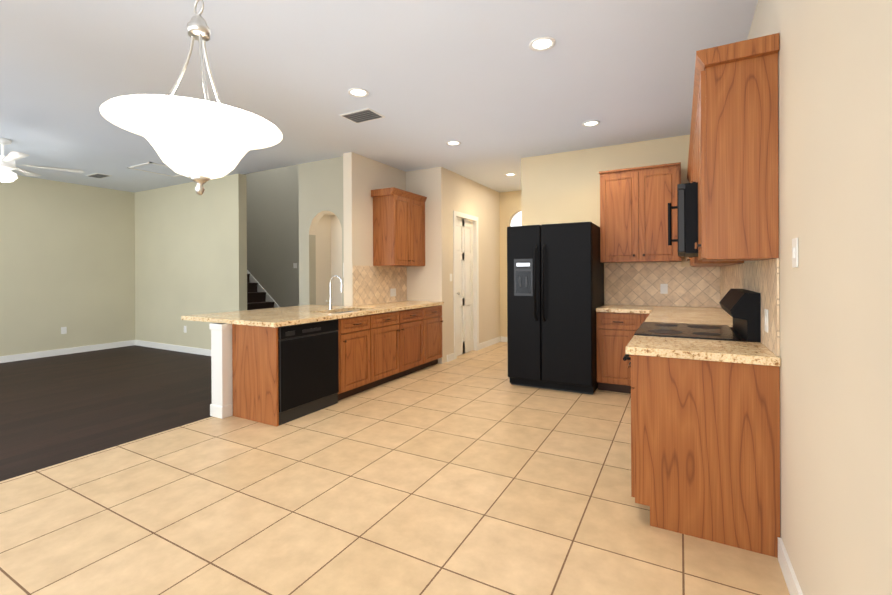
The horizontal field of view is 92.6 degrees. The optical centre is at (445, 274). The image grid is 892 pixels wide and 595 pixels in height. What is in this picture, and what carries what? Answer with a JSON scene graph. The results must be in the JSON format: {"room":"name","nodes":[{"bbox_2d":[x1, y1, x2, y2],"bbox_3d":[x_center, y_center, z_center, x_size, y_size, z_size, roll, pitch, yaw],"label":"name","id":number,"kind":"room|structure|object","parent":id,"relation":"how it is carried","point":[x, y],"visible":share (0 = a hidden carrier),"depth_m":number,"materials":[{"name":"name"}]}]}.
{"room":"kitchen","nodes":[
{"label":"kitchen","id":0,"kind":"room"},
{"bbox_2d":[0,175,134,355],"bbox_3d":[-7.495,-0.091,5.094,0.120,2.860,6.970,0,0,29],"label":"wall","id":1,"kind":"structure","parent":0,"point":[67,255],"depth_m":7.08,"materials":[{"name":"paint"}]},
{"bbox_2d":[61,327,66,333],"bbox_3d":[-6.334,0.931,7.067,0.008,0.115,0.075,0,0,29],"label":"outlet","id":2,"kind":"object","parent":1,"relation":"attached to","point":[63,330],"visible":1,"depth_m":7.07,"materials":[{"name":"white plastic"}]},
{"bbox_2d":[0,340,134,362],"bbox_3d":[-7.463,1.289,5.002,0.014,0.100,6.830,0,0,29],"label":"baseboard","id":3,"kind":"structure","parent":1,"relation":"attached to","point":[25,356],"depth_m":7.05,"materials":[{"name":"white wood"}]},
{"bbox_2d":[0,345,211,481],"bbox_3d":[-5.101,1.357,4.727,5.920,0.060,8.620,0,0,29],"label":"floor","id":4,"kind":"structure","parent":0,"point":[55,410],"depth_m":4.44,"materials":[{"name":"brown wood"}]},
{"bbox_2d":[247,270,278,309],"bbox_3d":[-4.525,-0.111,8.584,3.632,2.860,1.048,0,0,29],"label":"steps","id":5,"kind":"structure","parent":4,"relation":"on","point":[259,296],"depth_m":8.58,"materials":[{"name":"brown wood"}]},
{"bbox_2d":[135,174,246,349],"bbox_3d":[-4.472,-0.109,7.330,3.030,2.860,0.140,0,0,29],"label":"wall","id":6,"kind":"structure","parent":0,"point":[190,251],"depth_m":7.17,"materials":[{"name":"paint"}]},
{"bbox_2d":[135,340,210,355],"bbox_3d":[-4.487,1.271,7.256,3.024,0.100,0.014,0,0,29],"label":"baseboard","id":7,"kind":"structure","parent":6,"relation":"attached to","point":[200,351],"depth_m":7.36,"materials":[{"name":"white wood"}]},
{"bbox_2d":[243,165,298,306],"bbox_3d":[-3.071,-1.288,8.450,5.920,5.200,0.120,0,0,29],"label":"wall","id":8,"kind":"structure","parent":0,"point":[272,226],"depth_m":8.58,"materials":[{"name":"paint"}]},
{"bbox_2d":[298,156,343,305],"bbox_3d":[-1.565,-0.123,5.987,0.920,2.860,0.440,0,0,29],"label":"wall","id":9,"kind":"structure","parent":0,"point":[321,242],"depth_m":5.97,"materials":[{"name":"paint"}]},
{"bbox_2d":[343,152,405,305],"bbox_3d":[-0.817,-0.127,6.249,0.140,2.860,1.820,0,0,29],"label":"wall","id":10,"kind":"structure","parent":0,"point":[363,176],"depth_m":5.55,"materials":[{"name":"paint"}]},
{"bbox_2d":[352,265,406,305],"bbox_3d":[-0.892,0.144,5.950,0.009,0.517,1.214,0,0,29],"label":"backsplash","id":11,"kind":"structure","parent":10,"relation":"attached to","point":[373,284],"depth_m":5.86,"materials":[{"name":"beige tile"}]},
{"bbox_2d":[390,288,395,296],"bbox_3d":[-0.763,0.263,6.164,0.008,0.115,0.135,0,0,29],"label":"outlet","id":12,"kind":"object","parent":11,"relation":"attached to","point":[392,292],"visible":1,"depth_m":6.16,"materials":[{"name":"white plastic"}]},
{"bbox_2d":[371,187,426,265],"bbox_3d":[-0.645,-0.628,6.026,0.375,1.020,0.837,0,0,29],"label":"upper cabinet","id":13,"kind":"object","parent":10,"relation":"attached to","point":[398,227],"visible":1,"depth_m":5.76,"materials":[{"name":"brown wood"}]},
{"bbox_2d":[0,0,757,192],"bbox_3d":[-2.800,-2.759,4.475,10.230,2.452,10.420,0,0,29],"label":"ceiling","id":14,"kind":"structure","parent":0,"point":[489,89],"depth_m":3.33,"materials":[{"name":"paint"}]},
{"bbox_2d":[0,137,83,181],"bbox_3d":[-4.996,-1.288,4.801,1.322,0.489,1.347,0,0,29],"label":"ceiling fan","id":15,"kind":"object","parent":14,"relation":"hanging from","point":[7,164],"visible":1,"depth_m":4.82,"materials":[{"name":"white"}]},
{"bbox_2d":[86,173,111,177],"bbox_3d":[-5.388,-1.527,6.618,0.360,0.011,0.200,0,0,29],"label":"ceiling vent","id":16,"kind":"object","parent":14,"relation":"in","point":[97,175],"visible":0.98,"depth_m":6.58,"materials":[{"name":"white metal"}]},
{"bbox_2d":[99,0,282,194],"bbox_3d":[-0.712,-0.889,1.227,0.448,1.324,0.448,0,0,29],"label":"pendant light","id":17,"kind":"object","parent":14,"relation":"hanging from","point":[200,143],"visible":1,"depth_m":1.14,"materials":[{"name":"white glass"}]},
{"bbox_2d":[348,88,368,96],"bbox_3d":[-0.749,-1.549,3.640,0.176,0.009,0.176,0,0,29],"label":"recessed light","id":18,"kind":"object","parent":14,"relation":"in","point":[357,92],"visible":1,"depth_m":3.64,"materials":[{"name":"white"}]},
{"bbox_2d":[340,108,384,123],"bbox_3d":[-0.818,-1.548,4.180,0.360,0.011,0.260,0,0,29],"label":"ceiling vent","id":19,"kind":"object","parent":14,"relation":"in","point":[363,115],"visible":0.98,"depth_m":4.16,"materials":[{"name":"white metal"}]},
{"bbox_2d":[446,141,460,145],"bbox_3d":[0.088,-1.555,5.063,0.176,0.009,0.176,0,0,29],"label":"recessed light","id":20,"kind":"object","parent":14,"relation":"in","point":[453,143],"visible":1,"depth_m":5.08,"materials":[{"name":"white"}]},
{"bbox_2d":[529,36,555,50],"bbox_3d":[0.650,-1.556,2.884,0.176,0.009,0.176,0,0,29],"label":"recessed light","id":21,"kind":"object","parent":14,"relation":"in","point":[544,43],"visible":1,"depth_m":2.88,"materials":[{"name":"white"}]},
{"bbox_2d":[582,120,599,126],"bbox_3d":[1.505,-1.562,4.422,0.176,0.009,0.176,0,0,29],"label":"recessed light","id":22,"kind":"object","parent":14,"relation":"in","point":[591,123],"visible":0.98,"depth_m":4.42,"materials":[{"name":"white"}]},
{"bbox_2d":[0,342,789,594],"bbox_3d":[0.148,1.331,3.661,4.310,0.060,11.800,0,0,29],"label":"floor","id":23,"kind":"structure","parent":0,"point":[473,472],"depth_m":2.37,"materials":[{"name":"beige tile"}]},
{"bbox_2d":[278,319,338,424],"bbox_3d":[-1.514,0.882,4.138,0.600,0.854,0.722,0,0,29],"label":"dishwasher","id":24,"kind":"object","parent":23,"relation":"on","point":[308,368],"visible":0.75,"depth_m":3.95,"materials":[{"name":"black metal"}]},
{"bbox_2d":[337,329,387,400],"bbox_3d":[-1.150,1.006,4.828,0.626,0.600,0.721,0,0,29],"label":"base cabinet","id":25,"kind":"object","parent":23,"relation":"on","point":[378,349],"depth_m":4.61,"materials":[{"name":"brown wood"}]},
{"bbox_2d":[344,310,403,381],"bbox_3d":[-0.895,0.875,5.294,0.626,0.858,0.341,0,0,29],"label":"base cabinet","id":26,"kind":"object","parent":23,"relation":"on","point":[392,323],"depth_m":5.07,"materials":[{"name":"brown wood"}]},
{"bbox_2d":[181,301,443,327],"bbox_3d":[-1.337,0.526,5.212,1.360,0.240,2.937,0,0,29],"label":"countertop","id":27,"kind":"structure","parent":26,"relation":"on","point":[282,316],"depth_m":4.44,"materials":[{"name":"stone"}]},
{"bbox_2d":[326,275,342,308],"bbox_3d":[-1.288,0.208,4.917,0.215,0.395,0.105,0,0,29],"label":"faucet","id":28,"kind":"object","parent":27,"relation":"on","point":[330,300],"visible":1,"depth_m":4.96,"materials":[{"name":"silver metal"}]},
{"bbox_2d":[404,307,427,375],"bbox_3d":[-0.711,0.874,5.630,0.626,0.858,0.673,0,0,29],"label":"base cabinet","id":29,"kind":"object","parent":23,"relation":"on","point":[415,320],"depth_m":5.57,"materials":[{"name":"brown wood"}]},
{"bbox_2d":[428,305,442,366],"bbox_3d":[-0.466,0.872,6.076,0.626,0.858,0.588,0,0,29],"label":"base cabinet","id":30,"kind":"object","parent":23,"relation":"on","point":[435,321],"depth_m":6.01,"materials":[{"name":"brown wood"}]},
{"bbox_2d":[507,222,603,394],"bbox_3d":[1.306,0.368,5.057,0.945,1.850,0.912,0,0,29],"label":"fridge","id":31,"kind":"object","parent":23,"relation":"on","point":[555,286],"visible":0.98,"depth_m":4.70,"materials":[{"name":"black metal"}]},
{"bbox_2d":[596,312,631,392],"bbox_3d":[2.001,0.851,4.860,0.448,0.878,0.627,0,0,29],"label":"base cabinet","id":32,"kind":"object","parent":23,"relation":"on","point":[613,330],"depth_m":4.62,"materials":[{"name":"brown wood"}]},
{"bbox_2d":[596,304,655,313],"bbox_3d":[2.030,0.389,4.816,0.540,0.040,0.672,0,0,29],"label":"countertop","id":33,"kind":"structure","parent":32,"relation":"on","point":[605,308],"depth_m":4.63,"materials":[{"name":"stone"}]},
{"bbox_2d":[632,313,648,337],"bbox_3d":[2.223,0.850,4.703,0.208,0.878,0.688,0,0,29],"label":"base cabinet","id":34,"kind":"object","parent":23,"relation":"on","point":[637,318],"depth_m":4.50,"materials":[{"name":"brown wood"}]},
{"bbox_2d":[644,306,732,326],"bbox_3d":[2.269,0.389,3.988,0.653,0.040,1.894,0,0,29],"label":"countertop","id":35,"kind":"structure","parent":34,"relation":"on","point":[668,314],"depth_m":3.82,"materials":[{"name":"stone"}]},
{"bbox_2d":[623,289,760,360],"bbox_3d":[1.598,0.699,2.841,0.710,1.190,0.756,0,0,29],"label":"range","id":36,"kind":"object","parent":23,"relation":"on","point":[742,307],"visible":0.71,"depth_m":2.57,"materials":[{"name":"black metal"}]},
{"bbox_2d":[628,355,779,557],"bbox_3d":[1.352,0.857,2.287,0.627,0.878,0.442,0,0,29],"label":"base cabinet","id":37,"kind":"object","parent":23,"relation":"on","point":[705,450],"depth_m":2.08,"materials":[{"name":"brown wood"}]},
{"bbox_2d":[626,335,780,365],"bbox_3d":[1.334,0.396,2.278,0.647,0.040,0.472,0,0,29],"label":"countertop","id":38,"kind":"structure","parent":37,"relation":"on","point":[756,353],"depth_m":2.16,"materials":[{"name":"stone"}]},
{"bbox_2d":[406,167,446,363],"bbox_3d":[-0.190,-0.131,6.601,0.620,2.860,0.600,0,0,29],"label":"wall","id":39,"kind":"structure","parent":0,"point":[427,282],"depth_m":6.28,"materials":[{"name":"paint"}]},
{"bbox_2d":[446,169,499,354],"bbox_3d":[0.458,-0.135,7.284,0.140,2.860,2.140,0,0,29],"label":"wall","id":40,"kind":"structure","parent":0,"point":[472,198],"depth_m":7.44,"materials":[{"name":"paint"}]},
{"bbox_2d":[453,211,478,358],"bbox_3d":[0.285,0.161,6.924,0.180,2.270,0.900,0,0,29],"label":"door","id":41,"kind":"structure","parent":40,"relation":"attached to","point":[466,278],"depth_m":7.00,"materials":[{"name":"white wood"}]},
{"bbox_2d":[479,336,501,349],"bbox_3d":[0.803,1.243,7.742,0.014,0.100,1.015,0,0,29],"label":"baseboard","id":42,"kind":"structure","parent":40,"relation":"attached to","point":[499,339],"depth_m":7.73,"materials":[{"name":"white wood"}]},
{"bbox_2d":[499,190,520,336],"bbox_3d":[1.562,-0.142,7.966,1.420,2.860,0.120,0,0,29],"label":"wall","id":43,"kind":"structure","parent":0,"point":[510,205],"depth_m":8.14,"materials":[{"name":"beige paint"}]},
{"bbox_2d":[511,212,521,225],"bbox_3d":[2.263,-0.147,9.139,2.600,2.860,0.050,0,0,29],"label":"window","id":44,"kind":"structure","parent":0,"point":[516,220],"depth_m":9.48,"materials":[{"name":"white"}]},
{"bbox_2d":[521,135,720,307],"bbox_3d":[2.046,-0.141,5.261,2.270,2.860,0.120,0,0,29],"label":"wall","id":45,"kind":"structure","parent":0,"point":[562,187],"depth_m":5.38,"materials":[{"name":"paint"}]},
{"bbox_2d":[599,162,680,262],"bbox_3d":[2.216,-0.667,4.882,0.833,1.050,0.370,0,0,29],"label":"upper cabinet","id":46,"kind":"object","parent":45,"relation":"attached to","point":[634,201],"visible":1,"depth_m":4.75,"materials":[{"name":"brown wood"}]},
{"bbox_2d":[604,262,719,307],"bbox_3d":[2.474,0.112,4.951,1.198,0.507,0.009,0,0,29],"label":"backsplash","id":47,"kind":"structure","parent":45,"relation":"attached to","point":[638,283],"depth_m":4.94,"materials":[{"name":"beige tile"}]},
{"bbox_2d":[660,284,667,293],"bbox_3d":[2.515,0.167,4.918,0.075,0.115,0.008,0,0,29],"label":"outlet","id":48,"kind":"object","parent":47,"relation":"attached to","point":[663,288],"visible":1,"depth_m":4.92,"materials":[{"name":"white plastic"}]},
{"bbox_2d":[741,0,891,594],"bbox_3d":[1.131,-0.132,1.109,0.120,2.860,8.280,0,0,29],"label":"wall","id":49,"kind":"structure","parent":0,"point":[835,140],"depth_m":1.25,"materials":[{"name":"paint"}]},
{"bbox_2d":[691,113,694,182],"bbox_3d":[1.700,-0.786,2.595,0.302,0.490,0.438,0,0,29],"label":"upper cabinet","id":50,"kind":"object","parent":49,"relation":"attached to","point":[693,114],"depth_m":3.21,"materials":[{"name":"brown wood"}]},
{"bbox_2d":[668,182,697,256],"bbox_3d":[1.709,-0.332,2.776,0.462,0.410,0.752,0,0,29],"label":"microwave","id":51,"kind":"object","parent":50,"relation":"attached to","point":[686,207],"visible":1,"depth_m":2.51,"materials":[{"name":"black metal"}]},
{"bbox_2d":[691,257,694,264],"bbox_3d":[2.101,-0.557,3.325,0.302,0.955,0.583,0,0,29],"label":"upper cabinet","id":52,"kind":"object","parent":49,"relation":"attached to","point":[692,258],"depth_m":3.61,"materials":[{"name":"brown wood"}]},
{"bbox_2d":[687,161,727,266],"bbox_3d":[2.337,-0.559,3.756,0.302,0.955,0.643,0,0,29],"label":"upper cabinet","id":53,"kind":"object","parent":49,"relation":"attached to","point":[689,162],"depth_m":4.23,"materials":[{"name":"brown wood"}]},
{"bbox_2d":[695,45,778,264],"bbox_3d":[1.490,-0.552,2.211,0.302,0.955,0.440,0,0,29],"label":"upper cabinet","id":54,"kind":"object","parent":49,"relation":"attached to","point":[732,170],"depth_m":2.02,"materials":[{"name":"brown wood"}]},
{"bbox_2d":[720,258,779,355],"bbox_3d":[2.258,0.145,3.299,0.009,0.447,3.093,0,0,29],"label":"backsplash","id":55,"kind":"structure","parent":49,"relation":"attached to","point":[761,277],"depth_m":2.26,"materials":[{"name":"beige tile"}]},
{"bbox_2d":[764,309,768,332],"bbox_3d":[1.623,0.234,2.163,0.010,0.115,0.075,0,0,29],"label":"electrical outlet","id":56,"kind":"object","parent":55,"relation":"attached to","point":[766,321],"visible":0.96,"depth_m":2.15,"materials":[{"name":"white plastic"}]},
{"bbox_2d":[778,537,802,594],"bbox_3d":[0.302,1.254,-0.276,0.014,0.100,5.045,0,0,29],"label":"baseboard","id":57,"kind":"structure","parent":49,"relation":"attached to","point":[791,580],"depth_m":1.76,"materials":[{"name":"white wood"}]},
{"bbox_2d":[792,238,797,267],"bbox_3d":[1.362,-0.084,1.667,0.010,0.115,0.075,0,0,29],"label":"light switch","id":58,"kind":"object","parent":49,"relation":"attached to","point":[794,252],"visible":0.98,"depth_m":1.65,"materials":[{"name":"white plastic"}]},
{"bbox_3d":[-1.648,0.880,4.725,0.140,0.858,1.660,0,0,29],"label":"wall","id":59,"kind":"structure","parent":0,"visible":0},
{"bbox_2d":[209,323,232,418],"bbox_3d":[-2.083,0.883,3.953,0.184,0.858,0.112,0,0,29],"label":"trim","id":60,"kind":"structure","parent":59,"relation":"attached to","point":[221,406],"depth_m":3.91,"materials":[{"name":"white wood"}]}
]}

